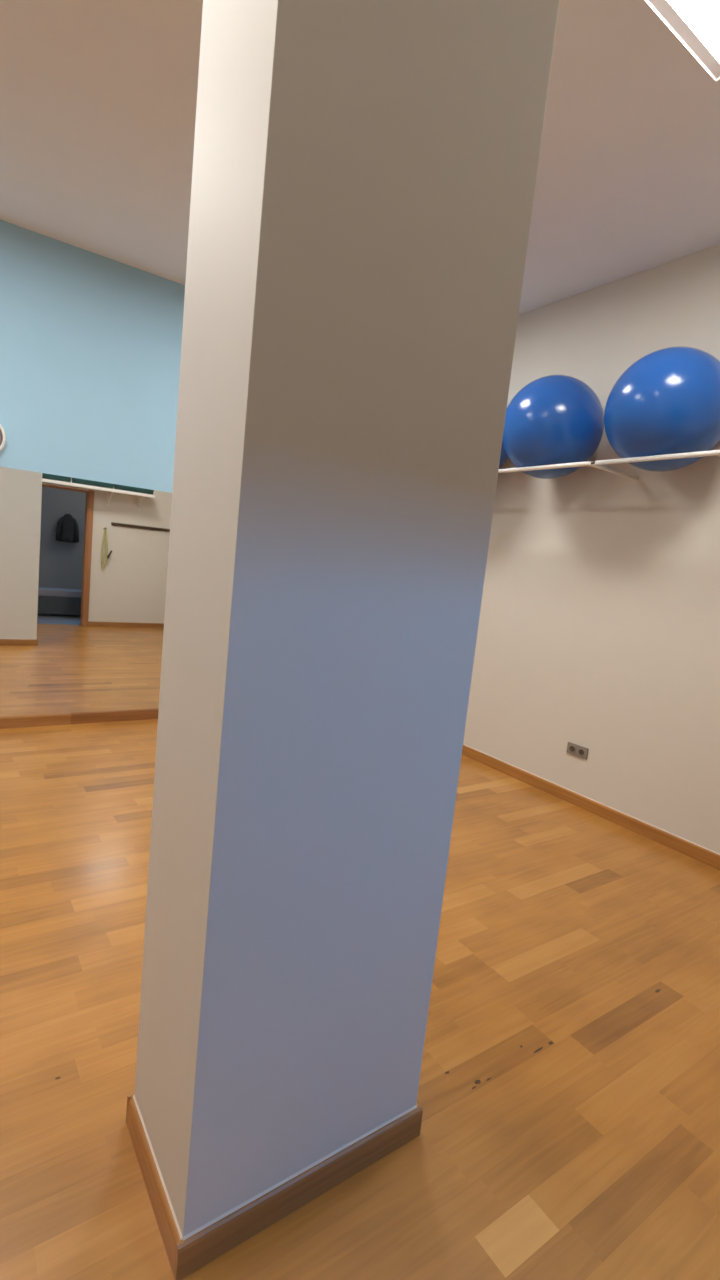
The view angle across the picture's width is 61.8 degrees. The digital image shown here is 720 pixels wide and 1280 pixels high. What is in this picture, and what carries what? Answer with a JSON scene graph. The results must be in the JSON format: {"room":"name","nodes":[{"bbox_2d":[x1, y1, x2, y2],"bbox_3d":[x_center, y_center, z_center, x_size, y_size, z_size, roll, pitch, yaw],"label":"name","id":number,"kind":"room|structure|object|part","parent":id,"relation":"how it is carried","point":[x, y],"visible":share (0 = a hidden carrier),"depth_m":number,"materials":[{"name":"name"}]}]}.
{"room":"exercise studio","nodes":[
{"label":"exercise studio","id":0,"kind":"room"},
{"bbox_2d":[0,220,184,492],"bbox_3d":[-3.100,-1.057,3.748,7.816,3.396,0.120,1,9,-35],"label":"wall","id":1,"kind":"structure","parent":0,"point":[90,342],"depth_m":4.29,"materials":[{"name":"blue paint"}]},
{"bbox_2d":[0,424,5,450],"bbox_3d":[-2.510,-1.364,4.000,0.270,0.270,0.040,1,9,-35],"label":"wall clock","id":2,"kind":"object","parent":1,"relation":"attached to","point":[2,432],"visible":1,"depth_m":4.06,"materials":[{"name":"plastic"}]},
{"bbox_2d":[0,708,158,728],"bbox_3d":[-3.237,0.586,3.897,7.803,0.088,0.020,1,9,-35],"label":"baseboard","id":3,"kind":"structure","parent":1,"relation":"attached to","point":[151,713],"depth_m":4.63,"materials":[{"name":"brown wood"}]},
{"bbox_2d":[0,467,171,715],"bbox_3d":[-3.106,-0.324,3.814,6.700,1.755,0.006,1,9,-35],"label":"wall mirror","id":4,"kind":"object","parent":1,"relation":"attached to","point":[84,563],"visible":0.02,"depth_m":4.51,"materials":[{"name":"clear glass"}]},
{"bbox_2d":[0,719,719,1279],"bbox_3d":[-1.682,1.077,1.687,7.856,0.001,5.552,1,9,-35],"label":"floor","id":5,"kind":"structure","parent":0,"point":[568,1095],"depth_m":1.81,"materials":[{"name":"brown wood"}]},
{"bbox_2d":[126,0,558,1279],"bbox_3d":[-0.042,-0.426,1.325,0.638,3.396,0.396,1,9,-35],"label":"pillar","id":6,"kind":"structure","parent":5,"relation":"on","point":[364,172],"depth_m":1.19,"materials":[{"name":"paint"}]},
{"bbox_3d":[-0.322,1.179,1.689,0.638,0.079,0.013,1,9,-35],"label":"skirting","id":7,"kind":"part","parent":6,"relation":"part of","materials":[{"name":"brown wood"}]},
{"bbox_3d":[-0.469,1.207,1.355,0.013,0.079,0.370,1,9,-35],"label":"skirting","id":8,"kind":"part","parent":6,"relation":"part of","materials":[{"name":"brown wood"}]},
{"bbox_3d":[-0.105,1.242,1.380,0.638,0.079,0.013,1,9,-35],"label":"skirting","id":9,"kind":"part","parent":6,"relation":"part of","materials":[{"name":"brown wood"}]},
{"bbox_2d":[0,0,719,313],"bbox_3d":[-1.353,-2.341,1.291,8.056,0.120,5.652,1,9,-35],"label":"ceiling","id":10,"kind":"structure","parent":0,"point":[98,98],"depth_m":2.80,"materials":[{"name":"paint"}]},
{"bbox_2d":[643,0,719,81],"bbox_3d":[1.266,-2.068,1.856,0.600,0.019,0.600,1,9,-35],"label":"ceiling light panel","id":11,"kind":"object","parent":10,"relation":"attached to","point":[695,24],"visible":1,"depth_m":2.07,"materials":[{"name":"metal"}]},
{"bbox_2d":[667,0,719,62],"bbox_3d":[1.266,-2.075,1.855,0.520,0.003,0.520,1,9,-35],"label":"diffuser","id":12,"kind":"object","parent":11,"relation":"attached to","point":[699,19],"depth_m":2.06,"materials":[{"name":"white plastic"}]},
{"bbox_2d":[463,244,719,853],"bbox_3d":[1.710,-0.559,3.796,0.120,3.396,5.652,1,9,-35],"label":"wall","id":13,"kind":"structure","parent":0,"point":[599,625],"depth_m":3.83,"materials":[{"name":"white paint"}]},
{"bbox_2d":[498,461,638,479],"bbox_3d":[0.908,-1.172,4.409,0.502,0.080,2.121,1,9,-35],"label":"ball rack","id":14,"kind":"object","parent":13,"relation":"attached to","point":[575,464],"visible":0.48,"depth_m":3.61,"materials":[{"name":"white metal"}]},
{"bbox_2d":[499,444,507,468],"bbox_3d":[0.801,-1.472,4.441,0.626,0.626,0.626,1,9,-35],"label":"exercise ball","id":15,"kind":"object","parent":14,"relation":"on","point":[503,457],"visible":0.05,"depth_m":4.30,"materials":[{"name":"blue plastic"}]},
{"bbox_2d":[502,375,603,478],"bbox_3d":[1.222,-1.351,3.841,0.626,0.626,0.626,1,9,-35],"label":"exercise ball","id":16,"kind":"object","parent":14,"relation":"on","point":[552,419],"visible":0.91,"depth_m":3.61,"materials":[{"name":"blue plastic"}]},
{"bbox_2d":[566,742,588,759],"bbox_3d":[1.451,0.739,4.022,0.013,0.076,0.156,1,9,-35],"label":"wall socket","id":17,"kind":"object","parent":13,"relation":"attached to","point":[574,749],"visible":1,"depth_m":4.01,"materials":[{"name":"grey plastic"}]},
{"bbox_2d":[462,744,719,869],"bbox_3d":[1.479,1.072,3.975,0.013,0.084,5.392,1,9,-35],"label":"baseboard","id":18,"kind":"structure","parent":13,"relation":"attached to","point":[709,857],"depth_m":3.85,"materials":[{"name":"brown wood"}]},
{"bbox_2d":[591,450,719,464],"bbox_3d":[1.997,-0.859,2.853,0.502,0.080,1.730,1,9,-35],"label":"ball rack","id":19,"kind":"object","parent":13,"relation":"attached to","point":[711,452],"visible":1,"depth_m":3.08,"materials":[{"name":"white metal"}]},
{"bbox_2d":[604,346,719,471],"bbox_3d":[1.648,-1.228,3.232,0.626,0.626,0.626,1,9,-35],"label":"exercise ball","id":20,"kind":"object","parent":19,"relation":"on","point":[667,401],"visible":0.94,"depth_m":3.02,"materials":[{"name":"blue plastic"}]}
]}

